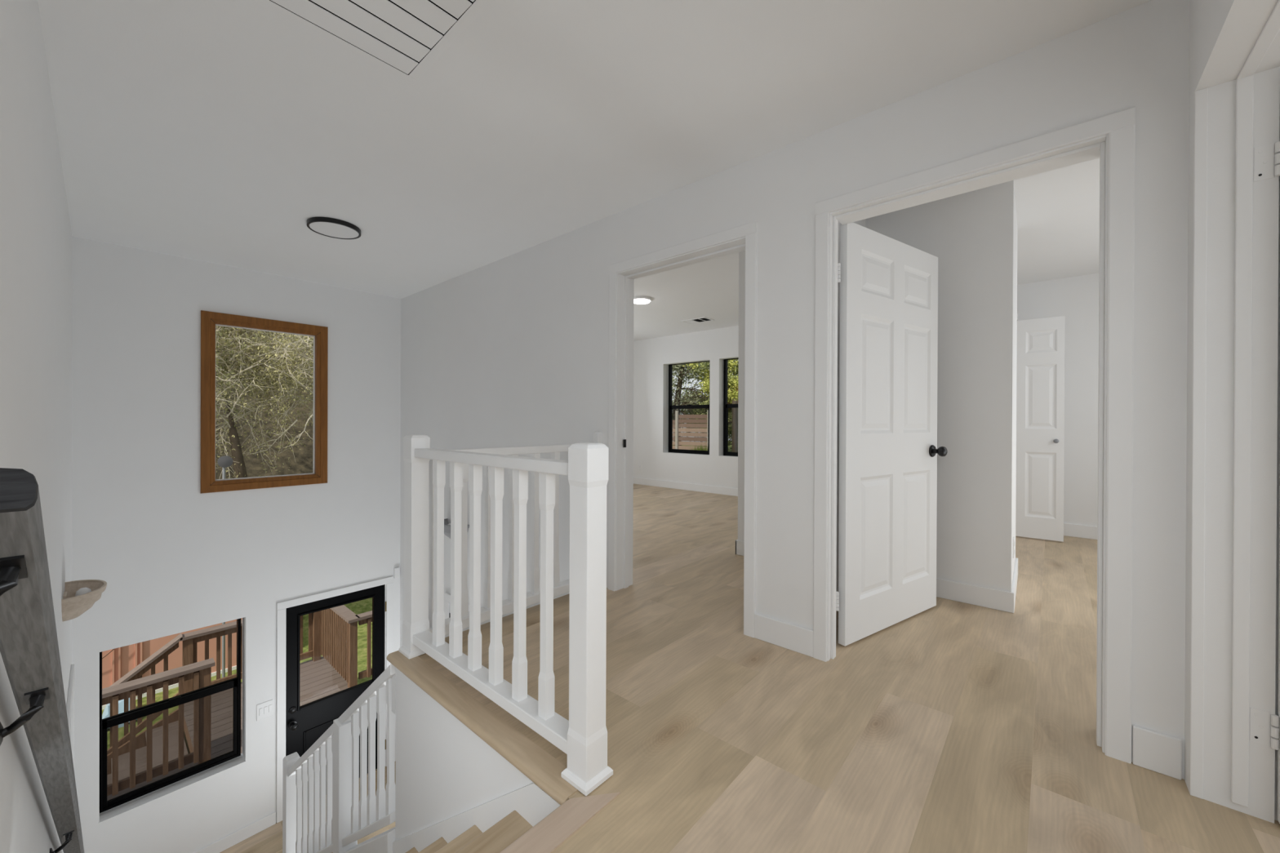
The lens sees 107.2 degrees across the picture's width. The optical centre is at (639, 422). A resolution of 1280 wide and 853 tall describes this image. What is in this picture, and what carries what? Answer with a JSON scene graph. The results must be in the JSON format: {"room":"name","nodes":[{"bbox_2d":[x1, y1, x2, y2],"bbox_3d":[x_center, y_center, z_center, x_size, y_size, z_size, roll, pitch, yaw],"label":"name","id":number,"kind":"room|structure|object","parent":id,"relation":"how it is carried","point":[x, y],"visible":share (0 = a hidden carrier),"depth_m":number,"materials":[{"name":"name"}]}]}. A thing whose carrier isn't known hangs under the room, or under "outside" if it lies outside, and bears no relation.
{"room":"upstairs landing","nodes":[
{"label":"upstairs landing","id":0,"kind":"room"},
{"bbox_2d":[0,0,71,852],"bbox_3d":[-1.552,1.198,1.088,6.958,5.188,0.150,0,0,41],"label":"wall","id":1,"kind":"structure","parent":0,"point":[36,233],"depth_m":1.35,"materials":[{"name":"white paint"}]},
{"bbox_2d":[0,467,84,852],"bbox_3d":[-1.984,1.308,1.616,3.303,2.524,0.076,0,0,41],"label":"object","id":2,"kind":"object","parent":1,"relation":"attached to","point":[29,652],"visible":1,"depth_m":0.77,"materials":[{"name":"grey wood"}]},
{"bbox_2d":[66,663,74,768],"bbox_3d":[-3.508,2.625,2.903,1.080,1.911,0.016,0,0,41],"label":"trim","id":3,"kind":"structure","parent":1,"relation":"attached to","point":[70,700],"depth_m":3.18,"materials":[{"name":"white wood"}]},
{"bbox_2d":[61,579,106,622],"bbox_3d":[-3.041,0.977,2.590,0.400,0.150,0.155,0,0,41],"label":"wall sconce","id":4,"kind":"object","parent":1,"relation":"attached to","point":[78,596],"visible":1,"depth_m":2.54,"materials":[{"name":"beige ceramic"}]},
{"bbox_2d":[183,717,193,753],"bbox_3d":[-4.681,3.805,5.208,3.132,0.268,6.700,0,0,41],"label":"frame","id":5,"kind":"object","parent":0,"point":[186,736],"visible":0.06,"depth_m":5.65,"materials":[{"name":"brown wood"}]},
{"bbox_2d":[106,656,348,800],"bbox_3d":[-4.688,3.654,5.214,3.152,0.030,6.700,0,0,41],"label":"deck","id":6,"kind":"object","parent":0,"point":[318,679],"visible":0.14,"depth_m":6.13,"materials":[{"name":"brown wood"}]},
{"bbox_2d":[102,657,215,795],"bbox_3d":[-5.403,3.126,4.173,0.145,1.125,2.450,0,0,41],"label":"deck railing","id":7,"kind":"object","parent":6,"relation":"on","point":[201,672],"visible":0.59,"depth_m":4.78,"materials":[{"name":"brown wood"}]},
{"bbox_2d":[180,610,320,703],"bbox_3d":[-5.423,3.225,6.691,0.145,0.915,1.580,0,0,41],"label":"deck railing","id":8,"kind":"object","parent":6,"relation":"on","point":[189,640],"visible":0.3,"depth_m":6.41,"materials":[{"name":"brown wood"}]},
{"bbox_2d":[320,604,359,688],"bbox_3d":[-4.416,3.187,6.901,1.360,0.998,0.145,0,0,41],"label":"deck railing","id":9,"kind":"object","parent":6,"relation":"on","point":[339,624],"visible":0.85,"depth_m":6.65,"materials":[{"name":"brown wood"}]},
{"bbox_2d":[355,610,372,679],"bbox_3d":[-3.338,3.191,7.209,0.145,0.998,1.780,0,0,41],"label":"deck railing","id":10,"kind":"object","parent":6,"relation":"on","point":[366,617],"visible":0.09,"depth_m":6.60,"materials":[{"name":"brown wood"}]},
{"bbox_2d":[71,236,400,852],"bbox_3d":[-3.236,1.184,4.335,0.150,5.188,2.529,0,0,41],"label":"wall","id":11,"kind":"structure","parent":0,"point":[172,557],"depth_m":3.80,"materials":[{"name":"white paint"}]},
{"bbox_2d":[99,618,240,813],"bbox_3d":[-3.746,2.265,3.801,0.064,1.247,0.816,0,0,41],"label":"window","id":12,"kind":"structure","parent":11,"relation":"in","point":[235,683],"depth_m":3.75,"materials":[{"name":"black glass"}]},
{"bbox_2d":[97,756,246,824],"bbox_3d":[-3.690,2.915,3.770,0.084,0.007,0.835,0,0,41],"label":"trim","id":13,"kind":"structure","parent":11,"relation":"attached to","point":[105,817],"depth_m":3.73,"materials":[{"name":"white wood"}]},
{"bbox_2d":[193,812,275,852],"bbox_3d":[-3.632,3.525,3.773,0.014,0.105,1.164,0,0,41],"label":"baseboard","id":14,"kind":"structure","parent":11,"relation":"attached to","point":[220,846],"depth_m":4.02,"materials":[{"name":"white wood"}]},
{"bbox_2d":[200,310,328,493],"bbox_3d":[-3.292,-0.166,4.181,0.089,1.483,0.888,0,0,41],"label":"window","id":15,"kind":"structure","parent":11,"relation":"in","point":[209,320],"depth_m":4.07,"materials":[{"name":"brown wood"}]},
{"bbox_2d":[256,699,272,721],"bbox_3d":[-3.298,2.532,4.152,0.010,0.140,0.115,0,0,41],"label":"light switch","id":16,"kind":"object","parent":11,"relation":"attached to","point":[264,710],"visible":1,"depth_m":4.15,"materials":[{"name":"white plastic"}]},
{"bbox_2d":[276,576,393,823],"bbox_3d":[-2.957,2.595,4.617,0.213,1.966,0.984,0,0,41],"label":"door","id":17,"kind":"structure","parent":11,"relation":"in","point":[299,727],"depth_m":4.42,"materials":[{"name":"black paint"}]},
{"bbox_2d":[393,567,399,578],"bbox_3d":[-2.563,1.585,4.974,0.028,0.110,0.050,0,0,41],"label":"door chime","id":18,"kind":"object","parent":11,"relation":"attached to","point":[397,570],"visible":1,"depth_m":4.96,"materials":[{"name":"white plastic"}]},
{"bbox_2d":[220,761,395,852],"bbox_3d":[-2.079,3.585,3.124,3.208,0.001,2.229,0,0,41],"label":"floor","id":19,"kind":"structure","parent":0,"point":[269,840],"depth_m":4.05,"materials":[{"name":"brown wood"}]},
{"bbox_2d":[282,663,395,852],"bbox_3d":[-1.785,2.325,2.717,1.858,2.526,0.090,0,0,41],"label":"stair railing","id":20,"kind":"object","parent":19,"relation":"on","point":[349,819],"visible":0.9,"depth_m":2.49,"materials":[{"name":"white wood"}]},
{"bbox_2d":[392,782,560,852],"bbox_3d":[-1.688,2.329,1.964,3.140,2.521,0.990,0,0,41],"label":"staircase","id":21,"kind":"structure","parent":19,"relation":"on","point":[491,826],"depth_m":1.52,"materials":[{"name":"brown wood"}]},
{"bbox_2d":[395,667,533,840],"bbox_3d":[-0.617,2.339,1.765,1.150,2.511,0.117,0,0,41],"label":"wall","id":22,"kind":"structure","parent":0,"point":[444,771],"depth_m":1.84,"materials":[{"name":"white paint"}]},
{"bbox_2d":[386,650,577,804],"bbox_3d":[-0.642,1.057,1.739,1.225,0.034,0.086,0,0,41],"label":"trim","id":23,"kind":"structure","parent":22,"relation":"attached to","point":[544,771],"depth_m":1.61,"materials":[{"name":"brown wood"}]},
{"bbox_2d":[444,591,487,621],"bbox_3d":[-1.412,2.575,4.012,1.020,2.021,0.016,0,0,41],"label":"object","id":24,"kind":"structure","parent":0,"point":[446,596],"depth_m":4.30,"materials":[{"name":"white wood"}]},
{"bbox_2d":[37,0,1151,298],"bbox_3d":[-0.783,-1.355,1.913,6.908,0.120,2.399,0,0,41],"label":"ceiling","id":25,"kind":"structure","parent":0,"point":[213,131],"depth_m":1.96,"materials":[{"name":"white paint"}]},
{"bbox_2d":[306,217,360,239],"bbox_3d":[-2.031,-1.288,3.140,0.304,0.028,0.304,0,0,41],"label":"recessed light","id":26,"kind":"object","parent":25,"relation":"in","point":[334,228],"visible":1,"depth_m":3.10,"materials":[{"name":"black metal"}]},
{"bbox_2d":[309,222,359,238],"bbox_3d":[-2.031,-1.289,3.140,0.277,0.026,0.277,0,0,41],"label":"diffuser","id":27,"kind":"object","parent":26,"relation":"attached to","point":[332,229],"depth_m":3.13,"materials":[{"name":"white plastic"}]},
{"bbox_2d":[254,0,493,84],"bbox_3d":[-0.714,-1.290,1.113,1.140,0.005,0.845,0,0,41],"label":"ceiling vent","id":28,"kind":"object","parent":25,"relation":"attached to","point":[404,38],"visible":1,"depth_m":1.53,"materials":[{"name":"white metal"}]},
{"bbox_2d":[400,0,1189,779],"bbox_3d":[-0.421,1.198,3.259,5.508,5.188,0.150,0,0,41],"label":"wall","id":29,"kind":"structure","parent":0,"point":[513,350],"depth_m":2.14,"materials":[{"name":"white paint"}]},
{"bbox_2d":[444,518,469,538],"bbox_3d":[-1.674,0.959,4.150,0.400,0.150,0.155,0,0,41],"label":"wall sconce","id":30,"kind":"object","parent":29,"relation":"attached to","point":[446,526],"visible":0.35,"depth_m":4.09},
{"bbox_2d":[391,591,568,715],"bbox_3d":[-0.697,1.173,2.579,0.040,0.257,1.237,0,0,41],"label":"trim","id":31,"kind":"structure","parent":29,"relation":"attached to","point":[393,677],"depth_m":2.12,"materials":[{"name":"white wood"}]},
{"bbox_2d":[608,220,757,638],"bbox_3d":[0.234,0.033,2.681,1.003,2.024,0.166,0,0,41],"label":"door frame","id":32,"kind":"structure","parent":29,"relation":"in","point":[622,274],"depth_m":2.91,"materials":[{"name":"white wood"}]},
{"bbox_2d":[754,613,1182,780],"bbox_3d":[1.077,0.991,1.844,1.376,0.118,0.014,0,0,41],"label":"baseboard","id":33,"kind":"structure","parent":29,"relation":"attached to","point":[1152,750],"depth_m":1.44,"materials":[{"name":"white wood"}]},
{"bbox_2d":[813,106,1135,764],"bbox_3d":[1.489,0.039,2.170,0.986,2.024,1.046,0,0,41],"label":"door","id":34,"kind":"structure","parent":29,"relation":"in","point":[888,451],"depth_m":2.09,"materials":[{"name":"white wood"}]},
{"bbox_2d":[418,484,1279,852],"bbox_3d":[0.392,1.043,3.499,7.200,0.001,6.039,0,0,41],"label":"floor","id":35,"kind":"structure","parent":0,"point":[950,726],"depth_m":1.63,"materials":[{"name":"brown wood"}]},
{"bbox_2d":[398,431,613,795],"bbox_3d":[-0.222,0.550,2.182,1.251,0.982,1.212,0,0,41],"label":"balustrade","id":36,"kind":"object","parent":35,"relation":"on","point":[583,738],"visible":1,"depth_m":1.70,"materials":[{"name":"white wood"}]},
{"bbox_2d":[500,791,620,852],"bbox_3d":[-0.452,1.059,0.953,0.100,0.034,1.092,0,0,41],"label":"trim","id":37,"kind":"structure","parent":35,"relation":"attached to","point":[546,836],"depth_m":1.22,"materials":[{"name":"brown wood"}]},
{"bbox_2d":[835,218,866,591],"bbox_3d":[1.102,-0.162,2.745,0.090,2.420,1.075,0,0,41],"label":"wall partition","id":38,"kind":"structure","parent":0,"point":[863,222],"depth_m":2.73,"materials":[{"name":"white paint"}]},
{"bbox_2d":[633,273,1098,526],"bbox_3d":[2.415,-0.079,5.849,7.450,2.650,0.160,0,0,41],"label":"wall","id":39,"kind":"structure","parent":0,"point":[1076,299],"depth_m":6.68,"materials":[{"name":"white paint"}]},
{"bbox_2d":[638,464,641,471],"bbox_3d":[0.002,0.761,7.841,0.072,0.116,0.009,0,0,41],"label":"wall outlet","id":40,"kind":"object","parent":39,"relation":"attached to","point":[639,465],"visible":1,"depth_m":7.84,"materials":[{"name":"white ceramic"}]},
{"bbox_2d":[668,360,710,454],"bbox_3d":[0.777,-0.229,7.335,0.805,1.440,0.064,0,0,41],"label":"window","id":41,"kind":"structure","parent":39,"relation":"in","point":[671,407],"depth_m":7.49,"materials":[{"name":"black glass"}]},
{"bbox_2d":[723,357,738,456],"bbox_3d":[1.558,-0.225,6.654,0.842,1.440,0.064,0,0,41],"label":"window","id":42,"kind":"structure","parent":39,"relation":"in","point":[726,406],"depth_m":6.89,"materials":[{"name":"black metal"}]},
{"bbox_2d":[633,477,1097,539],"bbox_3d":[2.373,0.987,5.769,7.200,0.118,0.014,0,0,41],"label":"baseboard","id":43,"kind":"structure","parent":39,"relation":"attached to","point":[1085,531],"depth_m":6.84,"materials":[{"name":"white wood"}]},
{"bbox_2d":[1015,312,1065,542],"bbox_3d":[3.301,0.021,4.483,1.081,2.038,0.102,0,0,41],"label":"door","id":44,"kind":"structure","parent":39,"relation":"in","point":[1040,363],"depth_m":4.22,"materials":[{"name":"white wood"}]},
{"bbox_2d":[633,157,1099,341],"bbox_3d":[1.224,-1.416,4.474,7.450,0.120,3.880,0,0,41],"label":"ceiling","id":45,"kind":"structure","parent":0,"point":[1058,210],"depth_m":3.97,"materials":[{"name":"white paint"}]},
{"bbox_2d":[634,296,651,304],"bbox_3d":[0.012,-1.341,5.207,0.228,0.042,0.228,0,0,41],"label":"ceiling light","id":46,"kind":"object","parent":45,"relation":"attached to","point":[637,300],"visible":0.82,"depth_m":5.14,"materials":[{"name":"white plastic"}]},
{"bbox_2d":[634,298,650,304],"bbox_3d":[0.012,-1.335,5.207,0.203,0.030,0.203,0,0,41],"label":"diffuser","id":47,"kind":"object","parent":46,"relation":"attached to","point":[639,301],"depth_m":5.17,"materials":[{"name":"white plastic"}]},
{"bbox_2d":[680,316,714,324],"bbox_3d":[0.766,-1.358,6.300,0.380,0.008,0.240,0,0,41],"label":"ceiling vent","id":48,"kind":"object","parent":45,"relation":"in","point":[703,319],"visible":1,"depth_m":6.29,"materials":[{"name":"white metal"}]},
{"bbox_2d":[737,180,1017,591],"bbox_3d":[2.271,-0.161,4.150,1.704,2.420,2.590,0,0,41],"label":"wall","id":49,"kind":"structure","parent":0,"point":[972,235],"depth_m":2.74,"materials":[{"name":"white paint"}]},
{"bbox_2d":[735,539,1017,613],"bbox_3d":[2.261,0.993,4.148,1.732,0.112,2.604,0,0,41],"label":"baseboard","id":50,"kind":"structure","parent":49,"relation":"attached to","point":[997,599],"depth_m":2.73,"materials":[{"name":"white wood"}]},
{"bbox_2d":[1013,537,1015,558],"bbox_3d":[2.250,0.752,2.841,0.009,0.116,0.072,0,0,41],"label":"wall outlet","id":51,"kind":"object","parent":49,"relation":"attached to","point":[1014,541],"visible":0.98,"depth_m":2.83,"materials":[{"name":"white plastic"}]},
{"bbox_2d":[1184,0,1279,823],"bbox_3d":[1.454,-0.163,0.145,1.401,2.437,2.379,0,0,41],"label":"door frame","id":52,"kind":"structure","parent":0,"point":[1224,33],"depth_m":1.28,"materials":[{"name":"white paint"}]},
{"bbox_2d":[1189,0,1279,823],"bbox_3d":[1.181,0.062,0.237,0.872,1.985,2.159,0,0,41],"label":"door","id":53,"kind":"structure","parent":52,"relation":"in","point":[1264,156],"depth_m":1.27,"materials":[{"name":"white wood"}]},
{"label":"outside","id":54,"kind":"structure","parent":0,"visible":0},
{"bbox_2d":[215,327,307,368],"bbox_3d":[-7.641,-2.087,8.878,3.515,4.324,4.556,0,0,41],"label":"shrub","id":55,"kind":"object","parent":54,"point":[224,327],"visible":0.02,"depth_m":9.36,"materials":[{"name":"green plant"}]},
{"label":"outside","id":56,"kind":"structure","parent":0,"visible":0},
{"bbox_2d":[215,331,313,478],"bbox_3d":[-6.732,-0.487,9.246,3.887,4.165,4.184,0,0,18],"label":"tree","id":57,"kind":"object","parent":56,"point":[288,347],"visible":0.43,"depth_m":8.93,"materials":[{"name":"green plant"}]},
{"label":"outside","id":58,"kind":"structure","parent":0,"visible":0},
{"bbox_2d":[215,328,313,479],"bbox_3d":[-11.532,-1.435,15.370,10.400,11.335,24.000,0,0,41],"label":"hillside","id":59,"kind":"structure","parent":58,"point":[304,462],"depth_m":13.68,"materials":[{"name":"dry soil"},{"name":"dry grass"}]},
{"bbox_2d":[215,325,302,431],"bbox_3d":[-8.411,-1.211,8.406,3.816,3.298,3.573,0,0,-19],"label":"shrub","id":60,"kind":"object","parent":59,"relation":"on","point":[220,367],"visible":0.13,"depth_m":8.58,"materials":[{"name":"green plant"}]},
{"bbox_2d":[215,325,313,398],"bbox_3d":[-6.786,-2.288,10.101,4.122,3.752,4.299,0,0,3],"label":"shrub","id":61,"kind":"object","parent":59,"relation":"on","point":[239,354],"visible":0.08,"depth_m":8.84,"materials":[{"name":"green plant"}]},
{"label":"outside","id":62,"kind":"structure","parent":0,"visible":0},
{"bbox_2d":[102,597,372,750],"bbox_3d":[-7.749,3.677,7.420,10.600,1.489,17.000,0,0,41],"label":"lawn","id":63,"kind":"structure","parent":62,"point":[364,606],"depth_m":9.02,"materials":[{"name":"green plant"}]},
{"bbox_2d":[102,697,137,728],"bbox_3d":[-7.741,4.253,7.014,0.550,0.360,0.360,0,0,41],"label":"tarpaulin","id":64,"kind":"object","parent":63,"relation":"on","point":[106,713],"visible":0.25,"depth_m":6.90,"materials":[{"name":"blue plastic"}]},
{"bbox_2d":[106,708,188,785],"bbox_3d":[-5.810,4.050,5.051,1.520,0.770,1.420,0,0,41],"label":"stairs","id":65,"kind":"structure","parent":63,"relation":"on","point":[173,717],"depth_m":5.62,"materials":[{"name":"brown wood"}]},
{"bbox_2d":[106,633,182,755],"bbox_3d":[-6.701,4.021,5.231,0.145,2.552,2.340,0,0,41],"label":"deck railing","id":66,"kind":"object","parent":65,"relation":"attached to","point":[162,653],"visible":0.27,"depth_m":5.84,"materials":[{"name":"brown wood"}]},
{"bbox_2d":[102,617,242,710],"bbox_3d":[-10.138,3.155,6.452,1.866,2.880,8.800,0,0,41],"label":"neighbouring house","id":67,"kind":"structure","parent":63,"relation":"on","point":[117,663],"depth_m":7.65,"materials":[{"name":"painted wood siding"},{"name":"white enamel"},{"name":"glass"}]},
{"bbox_2d":[217,455,232,677],"bbox_3d":[-6.679,2.481,7.598,0.066,3.890,0.190,0,0,41],"label":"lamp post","id":68,"kind":"object","parent":63,"relation":"on","point":[224,461],"visible":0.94,"depth_m":7.58,"materials":[{"name":"grey metal"}]},
{"bbox_2d":[215,333,313,478],"bbox_3d":[-7.012,1.357,8.234,1.248,6.118,2.357,0,0,26],"label":"tree","id":69,"kind":"object","parent":63,"relation":"on","point":[237,454],"visible":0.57,"depth_m":8.43,"materials":[{"name":"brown plant"}]},
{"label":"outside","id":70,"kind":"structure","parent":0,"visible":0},
{"bbox_2d":[672,440,732,452],"bbox_3d":[7.654,2.868,13.358,22.000,3.560,17.800,0,0,41],"label":"yard","id":71,"kind":"structure","parent":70,"point":[729,446],"depth_m":20.89,"materials":[{"name":"green plant"}]},
{"bbox_2d":[672,410,707,449],"bbox_3d":[-0.325,0.383,14.862,5.975,1.460,0.112,0,0,41],"label":"fence","id":72,"kind":"object","parent":71,"relation":"on","point":[678,418],"visible":0.34,"depth_m":13.38,"materials":[{"name":"brown wood"}]},
{"bbox_2d":[688,445,707,450],"bbox_3d":[1.325,0.803,12.891,1.192,0.542,0.784,0,0,41],"label":"grass tuft","id":73,"kind":"object","parent":71,"relation":"on","point":[698,447],"visible":0.09,"depth_m":12.55,"materials":[{"name":"green plant"}]},
{"bbox_2d":[671,360,733,445],"bbox_3d":[1.232,-1.208,16.199,3.599,4.863,3.614,0,0,1],"label":"tree","id":74,"kind":"object","parent":71,"relation":"on","point":[682,370],"visible":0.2,"depth_m":16.03,"materials":[{"name":"green plant"}]},
{"bbox_2d":[671,372,738,446],"bbox_3d":[3.231,-0.341,16.664,4.560,4.013,5.250,0,0,-19],"label":"tree","id":75,"kind":"object","parent":71,"relation":"on","point":[686,412],"visible":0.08,"depth_m":16.72,"materials":[{"name":"green plant"}]},
{"bbox_2d":[674,359,738,439],"bbox_3d":[2.500,-1.316,15.616,2.881,5.092,3.505,0,0,-26],"label":"tree","id":76,"kind":"object","parent":71,"relation":"on","point":[707,363],"visible":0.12,"depth_m":15.35,"materials":[{"name":"green plant"}]},
{"bbox_2d":[682,359,738,419],"bbox_3d":[2.516,-0.675,14.626,2.390,3.813,2.550,0,0,41],"label":"tree","id":77,"kind":"object","parent":71,"relation":"on","point":[731,396],"visible":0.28,"depth_m":14.17,"materials":[{"name":"green plant"}]},
{"bbox_2d":[696,402,732,451],"bbox_3d":[4.509,-0.283,16.644,3.821,3.204,6.032,0,0,38],"label":"tree","id":78,"kind":"object","parent":71,"relation":"on","point":[730,435],"visible":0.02,"depth_m":16.36,"materials":[{"name":"green plant"}]},
{"bbox_2d":[727,385,737,441],"bbox_3d":[2.914,-0.023,14.578,1.179,2.508,1.269,0,0,19],"label":"tree","id":79,"kind":"object","parent":71,"relation":"on","point":[735,385],"visible":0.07,"depth_m":14.42,"materials":[{"name":"green plant"}]},
{"bbox_2d":[727,360,738,389],"bbox_3d":[3.595,-1.069,14.598,2.700,4.606,3.071,0,0,26],"label":"tree","id":80,"kind":"object","parent":71,"relation":"on","point":[735,370],"visible":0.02,"depth_m":14.27,"materials":[{"name":"green plant"}]},
{"bbox_2d":[732,400,737,452],"bbox_3d":[2.603,0.269,12.957,0.110,1.720,0.150,0,0,41],"label":"post","id":81,"kind":"object","parent":71,"relation":"on","point":[735,411],"visible":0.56,"depth_m":12.90,"materials":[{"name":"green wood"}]},
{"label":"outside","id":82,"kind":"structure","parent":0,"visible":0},
{"bbox_2d":[215,325,313,417],"bbox_3d":[-7.616,-1.794,9.193,3.224,3.891,4.670,0,0,41],"label":"shrub","id":83,"kind":"object","parent":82,"point":[231,328],"visible":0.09,"depth_m":9.05,"materials":[{"name":"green plant"}]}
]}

